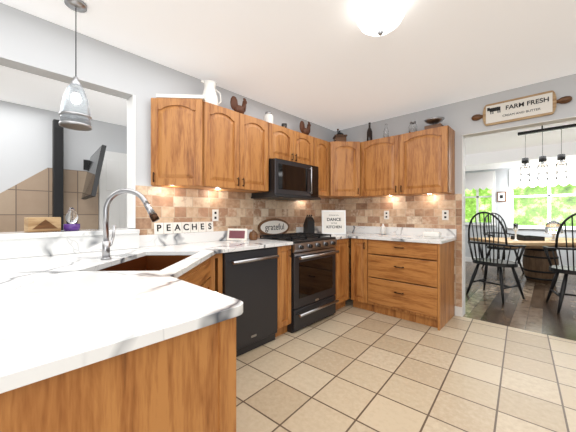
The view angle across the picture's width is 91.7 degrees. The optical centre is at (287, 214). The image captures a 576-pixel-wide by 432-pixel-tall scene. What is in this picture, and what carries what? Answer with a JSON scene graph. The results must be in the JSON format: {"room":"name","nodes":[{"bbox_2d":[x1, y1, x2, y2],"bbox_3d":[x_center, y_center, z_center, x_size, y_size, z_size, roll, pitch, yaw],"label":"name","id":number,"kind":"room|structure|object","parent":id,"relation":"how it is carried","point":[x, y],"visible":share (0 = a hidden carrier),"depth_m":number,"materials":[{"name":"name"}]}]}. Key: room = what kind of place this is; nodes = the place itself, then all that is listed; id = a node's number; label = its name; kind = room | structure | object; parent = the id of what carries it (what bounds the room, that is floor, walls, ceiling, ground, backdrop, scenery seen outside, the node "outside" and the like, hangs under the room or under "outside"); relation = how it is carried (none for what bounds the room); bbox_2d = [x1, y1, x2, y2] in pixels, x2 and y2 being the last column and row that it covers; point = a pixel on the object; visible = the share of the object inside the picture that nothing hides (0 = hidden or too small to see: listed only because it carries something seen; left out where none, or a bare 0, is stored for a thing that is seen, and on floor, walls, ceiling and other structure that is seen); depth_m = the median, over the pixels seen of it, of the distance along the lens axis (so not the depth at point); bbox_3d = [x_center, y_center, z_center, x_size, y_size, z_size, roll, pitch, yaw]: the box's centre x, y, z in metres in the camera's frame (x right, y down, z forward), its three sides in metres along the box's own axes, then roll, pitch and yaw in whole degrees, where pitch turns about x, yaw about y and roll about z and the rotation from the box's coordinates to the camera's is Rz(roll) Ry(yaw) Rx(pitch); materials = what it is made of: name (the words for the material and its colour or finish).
{"room":"kitchen","nodes":[
{"label":"kitchen","id":0,"kind":"room"},
{"bbox_2d":[0,100,126,192],"bbox_3d":[-3.397,-0.065,3.341,0.120,2.544,7.399,0,0,43],"label":"wall","id":1,"kind":"structure","parent":0,"point":[25,142],"depth_m":3.52,"materials":[{"name":"white paint"}]},
{"bbox_2d":[0,168,98,231],"bbox_3d":[-3.978,0.307,2.612,0.028,1.800,3.740,0,0,43],"label":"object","id":2,"kind":"structure","parent":1,"relation":"attached to","point":[31,196],"depth_m":3.54,"materials":[{"name":"tile"}]},
{"bbox_2d":[81,145,105,199],"bbox_3d":[-2.444,-0.483,3.488,0.172,0.578,1.096,0,0,-40],"label":"television","id":3,"kind":"object","parent":1,"relation":"attached to","point":[92,166],"visible":1,"depth_m":3.22,"materials":[{"name":"black plastic"}]},
{"bbox_2d":[99,151,126,228],"bbox_3d":[-2.493,0.147,4.187,0.037,2.120,0.570,0,0,43],"label":"door","id":4,"kind":"structure","parent":1,"relation":"in","point":[113,176],"depth_m":4.10,"materials":[{"name":"white paint"}]},
{"bbox_2d":[0,2,334,259],"bbox_3d":[-1.785,-0.066,1.856,0.215,2.545,7.640,0,0,43],"label":"wall","id":5,"kind":"structure","parent":0,"point":[33,44],"depth_m":2.26,"materials":[{"name":"white paint"}]},
{"bbox_2d":[151,98,203,188],"bbox_3d":[-0.962,-0.620,2.422,0.344,0.753,0.345,0,0,43],"label":"wall cabinet","id":6,"kind":"object","parent":5,"relation":"attached to","point":[177,142],"visible":1,"depth_m":2.39,"materials":[{"name":"brown wood"}]},
{"bbox_2d":[156,94,204,100],"bbox_3d":[-0.926,-1.012,2.424,0.400,0.030,0.060,0,0,-4],"label":"decorative board","id":7,"kind":"object","parent":6,"relation":"on","point":[188,96],"visible":0.79,"depth_m":2.40,"materials":[{"name":"white"}]},
{"bbox_2d":[188,101,268,192],"bbox_3d":[-0.576,-0.620,2.832,0.346,0.753,0.778,0,0,43],"label":"wall cabinet","id":8,"kind":"object","parent":5,"relation":"in","point":[236,151],"depth_m":2.70,"materials":[{"name":"brown wood"}]},
{"bbox_2d":[201,80,221,104],"bbox_3d":[-0.737,-1.127,2.699,0.161,0.260,0.220,0,0,43],"label":"pitcher","id":9,"kind":"object","parent":8,"relation":"on","point":[209,92],"visible":0.79,"depth_m":2.63,"materials":[{"name":"white ceramic"}]},
{"bbox_2d":[230,96,246,113],"bbox_3d":[-0.518,-1.119,2.932,0.096,0.245,0.211,0,0,43],"label":"rooster","id":10,"kind":"object","parent":8,"relation":"on","point":[235,106],"visible":0.83,"depth_m":2.90,"materials":[{"name":"brown ceramic"}]},
{"bbox_2d":[135,185,334,236],"bbox_3d":[-0.256,0.018,3.425,0.008,0.518,2.979,0,0,43],"label":"tile","id":11,"kind":"structure","parent":5,"relation":"attached to","point":[237,210],"depth_m":2.94,"materials":[{"name":"tile"}]},
{"bbox_2d":[154,223,163,233],"bbox_3d":[-1.139,0.126,2.464,0.015,0.100,0.080,0,0,43],"label":"decorative piece","id":12,"kind":"object","parent":11,"relation":"attached to","point":[158,228],"visible":1,"depth_m":2.46,"materials":[{"name":"white"}]},
{"bbox_2d":[163,222,172,233],"bbox_3d":[-1.082,0.126,2.525,0.015,0.100,0.080,0,0,43],"label":"decorative piece","id":13,"kind":"object","parent":11,"relation":"attached to","point":[168,228],"visible":1,"depth_m":2.52,"materials":[{"name":"white"}]},
{"bbox_2d":[173,222,181,232],"bbox_3d":[-1.024,0.126,2.586,0.015,0.100,0.080,0,0,43],"label":"decorative piece","id":14,"kind":"object","parent":11,"relation":"attached to","point":[177,227],"visible":1,"depth_m":2.58,"materials":[{"name":"white wood"}]},
{"bbox_2d":[182,222,189,232],"bbox_3d":[-0.967,0.126,2.648,0.015,0.100,0.080,0,0,43],"label":"decorative piece","id":15,"kind":"object","parent":11,"relation":"attached to","point":[185,227],"visible":1,"depth_m":2.64,"materials":[{"name":"white wood"}]},
{"bbox_2d":[190,222,197,231],"bbox_3d":[-0.909,0.126,2.709,0.015,0.100,0.080,0,0,43],"label":"decorative piece","id":16,"kind":"object","parent":11,"relation":"attached to","point":[193,226],"visible":1,"depth_m":2.70,"materials":[{"name":"white wood"}]},
{"bbox_2d":[198,222,205,231],"bbox_3d":[-0.852,0.126,2.770,0.015,0.100,0.080,0,0,43],"label":"decorative piece","id":17,"kind":"object","parent":11,"relation":"attached to","point":[201,226],"visible":1,"depth_m":2.77,"materials":[{"name":"white wood"}]},
{"bbox_2d":[206,222,212,231],"bbox_3d":[-0.794,0.126,2.831,0.015,0.100,0.080,0,0,43],"label":"decorative piece","id":18,"kind":"object","parent":11,"relation":"attached to","point":[209,226],"visible":1,"depth_m":2.82,"materials":[{"name":"white"}]},
{"bbox_2d":[212,209,218,220],"bbox_3d":[-0.750,0.012,2.887,0.005,0.120,0.072,0,0,43],"label":"outlet plates","id":19,"kind":"object","parent":11,"relation":"attached to","point":[215,215],"visible":1,"depth_m":2.89,"materials":[{"name":"white plastic"}]},
{"bbox_2d":[269,123,313,165],"bbox_3d":[-0.041,-0.798,3.402,0.346,0.395,0.782,0,0,43],"label":"wall cabinet","id":20,"kind":"object","parent":5,"relation":"attached to","point":[290,145],"visible":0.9,"depth_m":3.27,"materials":[{"name":"brown wood"}]},
{"bbox_2d":[264,112,272,123],"bbox_3d":[-0.225,-1.088,3.244,0.110,0.182,0.110,0,0,43],"label":"decor","id":21,"kind":"object","parent":20,"relation":"on","point":[268,116],"visible":0.73,"depth_m":3.20,"materials":[{"name":"white ceramic"}]},
{"bbox_2d":[251,158,320,200],"bbox_3d":[0.001,-0.389,3.363,0.442,0.415,0.786,0,0,43],"label":"microwave","id":22,"kind":"object","parent":20,"relation":"attached to","point":[291,181],"visible":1,"depth_m":3.17,"materials":[{"name":"black metal"}]},
{"bbox_2d":[299,121,310,134],"bbox_3d":[0.228,-1.125,3.727,0.100,0.255,0.220,0,0,43],"label":"rooster","id":23,"kind":"object","parent":20,"relation":"on","point":[304,130],"visible":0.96,"depth_m":3.69,"materials":[{"name":"brown"}]},
{"bbox_2d":[314,137,328,196],"bbox_3d":[0.349,-0.620,3.818,0.346,0.753,0.354,0,0,43],"label":"wall cabinet","id":24,"kind":"object","parent":5,"relation":"attached to","point":[321,154],"visible":0.42,"depth_m":3.73,"materials":[{"name":"brown wood"}]},
{"bbox_2d":[320,141,369,198],"bbox_3d":[0.776,-0.620,4.061,0.637,0.753,0.634,0,0,43],"label":"wall cabinet","id":25,"kind":"object","parent":5,"relation":"attached to","point":[344,169],"visible":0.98,"depth_m":3.81,"materials":[{"name":"brown wood"}]},
{"bbox_2d":[333,129,346,140],"bbox_3d":[0.771,-1.158,4.194,0.188,0.322,0.257,0,0,-2],"label":"grinder","id":26,"kind":"object","parent":25,"relation":"on","point":[339,136],"visible":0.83,"depth_m":4.08,"materials":[{"name":"brown wood"}]},
{"bbox_2d":[0,0,575,130],"bbox_3d":[-1.575,-1.378,1.659,10.500,0.080,7.640,0,0,43],"label":"ceiling","id":27,"kind":"structure","parent":0,"point":[330,64],"depth_m":2.29,"materials":[{"name":"white paint"}]},
{"bbox_2d":[59,0,91,130],"bbox_3d":[-1.345,-0.944,1.773,0.170,0.786,0.170,0,0,43],"label":"light","id":28,"kind":"object","parent":27,"relation":"hanging from","point":[74,113],"visible":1,"depth_m":1.74,"materials":[{"name":"silver metal"}]},
{"bbox_2d":[356,0,405,35],"bbox_3d":[0.593,-1.240,1.792,0.300,0.194,0.300,0,0,43],"label":"flush ceiling light","id":29,"kind":"object","parent":27,"relation":"attached to","point":[379,17],"visible":1,"depth_m":1.72,"materials":[{"name":"white glass"}]},
{"bbox_2d":[236,261,575,431],"bbox_3d":[0.966,1.237,3.636,11.500,0.060,14.000,0,0,43],"label":"floor","id":30,"kind":"structure","parent":0,"point":[348,367],"depth_m":2.16,"materials":[{"name":"tile"}]},
{"bbox_2d":[52,119,63,229],"bbox_3d":[-2.937,0.007,3.569,0.160,2.400,0.160,0,0,43],"label":"pipe","id":31,"kind":"object","parent":30,"relation":"on","point":[57,170],"visible":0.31,"depth_m":3.53,"materials":[{"name":"black metal"}]},
{"bbox_2d":[0,317,235,431],"bbox_3d":[-0.731,0.757,0.642,0.524,0.900,1.152,0,0,43],"label":"base cabinet","id":32,"kind":"object","parent":30,"relation":"on","point":[185,382],"visible":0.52,"depth_m":0.66,"materials":[{"name":"brown wood"}]},
{"bbox_2d":[0,226,456,393],"bbox_3d":[-1.163,0.214,1.243,2.030,0.185,7.397,0,0,43],"label":"countertop","id":33,"kind":"structure","parent":32,"relation":"on","point":[68,310],"depth_m":0.95,"materials":[{"name":"stone"}]},
{"bbox_2d":[24,217,60,231],"bbox_3d":[-1.703,0.071,1.944,0.083,0.100,0.180,0,0,31],"label":"decorative box","id":34,"kind":"object","parent":33,"relation":"on","point":[40,224],"visible":0.98,"depth_m":1.91,"materials":[{"name":"brown wood"}]},
{"bbox_2d":[63,208,79,230],"bbox_3d":[-1.595,0.036,2.062,0.100,0.170,0.100,0,0,43],"label":"figurine","id":35,"kind":"object","parent":33,"relation":"on","point":[71,217],"visible":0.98,"depth_m":2.03,"materials":[{"name":"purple glass"}]},
{"bbox_2d":[101,188,159,259],"bbox_3d":[-0.985,0.059,1.735,0.304,0.435,0.264,0,0,43],"label":"faucet","id":36,"kind":"object","parent":33,"relation":"on","point":[107,243],"visible":1,"depth_m":1.71,"materials":[{"name":"silver metal"}]},
{"bbox_2d":[98,255,191,270],"bbox_3d":[-0.841,0.413,1.725,0.424,0.210,0.744,0,0,-2],"label":"undermount sink","id":37,"kind":"object","parent":33,"relation":"in","point":[152,263],"visible":0.08,"depth_m":2.08,"materials":[{"name":"orange metal"}]},
{"bbox_2d":[227,228,247,240],"bbox_3d":[-0.532,0.213,2.928,0.220,0.125,0.035,0,0,14],"label":"photo frame","id":38,"kind":"object","parent":33,"relation":"on","point":[236,234],"visible":0.98,"depth_m":2.92,"materials":[{"name":"white"}]},
{"bbox_2d":[249,230,257,239],"bbox_3d":[-0.372,0.222,2.999,0.096,0.108,0.096,0,0,43],"label":"decor","id":39,"kind":"object","parent":33,"relation":"on","point":[253,234],"visible":1,"depth_m":2.96,"materials":[{"name":"brown wood"}]},
{"bbox_2d":[258,218,288,234],"bbox_3d":[-0.170,0.163,3.481,0.045,0.226,0.530,0,0,43],"label":"sign","id":40,"kind":"object","parent":33,"relation":"on","point":[271,226],"visible":0.98,"depth_m":3.46,"materials":[{"name":"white wood"}]},
{"bbox_2d":[303,215,314,232],"bbox_3d":[0.284,0.141,3.788,0.100,0.270,0.142,0,0,-22],"label":"knife block","id":41,"kind":"object","parent":33,"relation":"on","point":[309,225],"visible":0.96,"depth_m":3.74,"materials":[{"name":"black"}]},
{"bbox_2d":[322,210,345,233],"bbox_3d":[0.629,0.111,3.840,0.330,0.330,0.047,0,0,-2],"label":"kitchen sign","id":42,"kind":"object","parent":33,"relation":"on","point":[333,221],"visible":1,"depth_m":3.83,"materials":[{"name":"white"}]},
{"bbox_2d":[381,224,385,233],"bbox_3d":[1.306,0.203,3.838,0.064,0.145,0.064,0,0,43],"label":"soap","id":43,"kind":"object","parent":33,"relation":"on","point":[383,229],"visible":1,"depth_m":3.81,"materials":[{"name":"white plastic"}]},
{"bbox_2d":[420,231,443,238],"bbox_3d":[1.678,0.233,3.255,0.220,0.087,0.140,0,0,43],"label":"decor","id":44,"kind":"object","parent":33,"relation":"on","point":[432,234],"visible":1,"depth_m":3.21,"materials":[{"name":"white ceramic"}]},
{"bbox_2d":[177,257,210,289],"bbox_3d":[-0.603,0.757,1.696,0.122,0.899,0.905,0,0,-2],"label":"base cabinet","id":45,"kind":"object","parent":30,"relation":"on","point":[199,274],"visible":0.12,"depth_m":1.84,"materials":[{"name":"brown wood"}]},
{"bbox_2d":[209,253,221,293],"bbox_3d":[-0.775,0.757,2.409,0.577,0.899,0.108,0,0,43],"label":"base cabinet","id":46,"kind":"object","parent":30,"relation":"on","point":[216,273],"visible":0.1,"depth_m":2.23,"materials":[{"name":"brown wood"}]},
{"bbox_2d":[222,247,278,356],"bbox_3d":[-0.492,0.759,2.631,0.650,0.896,0.596,0,0,43],"label":"dishwasher","id":47,"kind":"object","parent":30,"relation":"on","point":[249,279],"visible":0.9,"depth_m":2.45,"materials":[{"name":"black metal"}]},
{"bbox_2d":[275,245,291,336],"bbox_3d":[-0.239,0.757,2.943,0.628,0.899,0.201,0,0,43],"label":"cabinet filler","id":48,"kind":"object","parent":30,"relation":"on","point":[284,253],"visible":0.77,"depth_m":2.75,"materials":[{"name":"brown wood"}]},
{"bbox_2d":[258,232,338,332],"bbox_3d":[0.133,0.724,3.259,0.651,0.967,0.756,0,0,43],"label":"range","id":49,"kind":"object","parent":30,"relation":"on","point":[313,278],"visible":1,"depth_m":3.03,"materials":[{"name":"black metal"}]},
{"bbox_2d":[334,238,349,309],"bbox_3d":[0.474,0.757,3.703,0.628,0.899,0.350,0,0,43],"label":"base cabinet","id":50,"kind":"object","parent":30,"relation":"on","point":[342,273],"visible":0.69,"depth_m":3.52,"materials":[{"name":"brown wood"}]},
{"bbox_2d":[351,238,369,310],"bbox_3d":[1.088,0.757,3.733,0.235,0.899,0.628,0,0,43],"label":"base door","id":51,"kind":"structure","parent":30,"relation":"on","point":[359,272],"depth_m":3.52,"materials":[{"name":"brown wood"}]},
{"bbox_2d":[368,239,453,330],"bbox_3d":[1.467,0.757,3.373,0.807,0.899,0.632,0,0,43],"label":"base drawers","id":52,"kind":"object","parent":30,"relation":"on","point":[412,281],"visible":0.96,"depth_m":3.13,"materials":[{"name":"brown wood"}]},
{"bbox_2d":[466,212,525,303],"bbox_3d":[3.013,0.587,4.099,0.534,1.249,0.636,0,0,-27],"label":"chair","id":53,"kind":"object","parent":30,"relation":"on","point":[497,262],"visible":1,"depth_m":3.98,"materials":[{"name":"black wood"}]},
{"bbox_2d":[482,212,523,272],"bbox_3d":[4.550,0.587,5.962,0.636,1.249,0.534,0,0,0],"label":"chair","id":54,"kind":"object","parent":30,"relation":"on","point":[501,248],"visible":0.62,"depth_m":6.10,"materials":[{"name":"black wood"}]},
{"bbox_2d":[470,238,575,283],"bbox_3d":[4.543,0.835,5.037,1.900,0.745,1.000,0,0,0],"label":"dining table","id":55,"kind":"object","parent":30,"relation":"on","point":[536,265],"visible":0.75,"depth_m":4.86,"materials":[{"name":"brown wood"}]},
{"bbox_2d":[512,223,518,240],"bbox_3d":[3.924,0.311,4.817,0.090,0.300,0.090,0,0,43],"label":"candleholder","id":56,"kind":"object","parent":55,"relation":"on","point":[515,227],"visible":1,"depth_m":4.80,"materials":[{"name":"white ceramic"}]},
{"bbox_2d":[511,235,544,240],"bbox_3d":[4.268,0.426,4.987,0.350,0.070,0.300,0,0,0],"label":"tray","id":57,"kind":"object","parent":55,"relation":"on","point":[529,238],"visible":1,"depth_m":4.84,"materials":[{"name":"black metal"}]},
{"bbox_2d":[544,218,563,240],"bbox_3d":[4.694,0.269,4.937,0.258,0.385,0.258,0,0,43],"label":"table lamp","id":58,"kind":"object","parent":55,"relation":"on","point":[551,227],"visible":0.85,"depth_m":4.88,"materials":[{"name":"white ceramic"}]},
{"bbox_2d":[543,213,575,312],"bbox_3d":[3.631,0.587,3.477,0.636,1.249,0.534,0,0,33],"label":"chair","id":59,"kind":"object","parent":30,"relation":"on","point":[564,269],"visible":1,"depth_m":3.44,"materials":[{"name":"black wood"}]},
{"bbox_2d":[335,74,575,316],"bbox_3d":[2.758,-0.066,2.725,5.640,2.545,0.164,0,0,43],"label":"wall","id":60,"kind":"structure","parent":0,"point":[460,122],"depth_m":3.29,"materials":[{"name":"white paint"}]},
{"bbox_2d":[335,194,461,314],"bbox_3d":[1.405,0.483,3.904,1.774,1.448,0.008,0,0,43],"label":"tile","id":61,"kind":"structure","parent":60,"relation":"attached to","point":[423,211],"depth_m":3.67,"materials":[{"name":"tile"}]},
{"bbox_2d":[384,211,388,218],"bbox_3d":[1.381,0.012,3.917,0.072,0.120,0.005,0,0,43],"label":"electrical outlet plate","id":62,"kind":"object","parent":61,"relation":"attached to","point":[386,213],"depth_m":3.91,"materials":[{"name":"white plastic"}]},
{"bbox_2d":[442,210,448,219],"bbox_3d":[1.920,0.012,3.411,0.072,0.120,0.005,0,0,43],"label":"electrical outlet plate","id":63,"kind":"object","parent":61,"relation":"attached to","point":[445,214],"depth_m":3.41,"materials":[{"name":"white plastic"}]},
{"bbox_2d":[360,125,454,197],"bbox_3d":[1.483,-0.620,3.594,1.088,0.753,0.346,0,0,43],"label":"wall cabinet","id":64,"kind":"object","parent":60,"relation":"in","point":[417,163],"depth_m":3.40,"materials":[{"name":"brown wood"}]},
{"bbox_2d":[367,122,371,140],"bbox_3d":[1.147,-1.142,3.932,0.076,0.290,0.076,0,0,43],"label":"decor","id":65,"kind":"object","parent":64,"relation":"on","point":[369,133],"visible":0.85,"depth_m":3.90,"materials":[{"name":"black glass"}]},
{"bbox_2d":[384,124,388,137],"bbox_3d":[1.322,-1.105,3.767,0.064,0.215,0.064,0,0,43],"label":"decor","id":66,"kind":"object","parent":64,"relation":"on","point":[386,132],"visible":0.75,"depth_m":3.75,"materials":[{"name":"clear glass"}]},
{"bbox_2d":[409,121,416,132],"bbox_3d":[1.577,-1.081,3.528,0.096,0.169,0.096,0,0,43],"label":"decor","id":67,"kind":"object","parent":64,"relation":"on","point":[413,126],"visible":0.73,"depth_m":3.49,"materials":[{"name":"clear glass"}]},
{"bbox_2d":[424,117,444,129],"bbox_3d":[1.753,-1.065,3.350,0.220,0.135,0.220,0,0,43],"label":"bowl","id":68,"kind":"object","parent":64,"relation":"on","point":[434,122],"visible":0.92,"depth_m":3.30,"materials":[{"name":"brown wood"}]},
{"bbox_2d":[472,90,571,125],"bbox_3d":[2.414,-1.103,2.943,0.816,0.235,0.072,0,0,43],"label":"sign","id":69,"kind":"object","parent":60,"relation":"attached to","point":[529,106],"visible":1,"depth_m":2.91,"materials":[{"name":"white wood"}]},
{"bbox_2d":[465,161,575,266],"bbox_3d":[5.694,-0.066,6.117,8.000,2.545,0.190,0,0,43],"label":"wall","id":70,"kind":"structure","parent":0,"point":[533,206],"depth_m":6.55,"materials":[{"name":"grey paint"}]},
{"bbox_2d":[465,120,575,170],"bbox_3d":[4.856,-1.256,5.224,8.000,0.325,6.360,0,0,43],"label":"ceiling","id":71,"kind":"structure","parent":0,"point":[508,149],"depth_m":5.39,"materials":[{"name":"white paint"}]},
{"bbox_2d":[518,123,575,181],"bbox_3d":[3.943,-0.906,3.681,1.420,0.862,0.124,0,0,43],"label":"pendant light","id":72,"kind":"object","parent":71,"relation":"hanging from","point":[561,168],"visible":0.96,"depth_m":3.93,"materials":[{"name":"black"}]}
]}

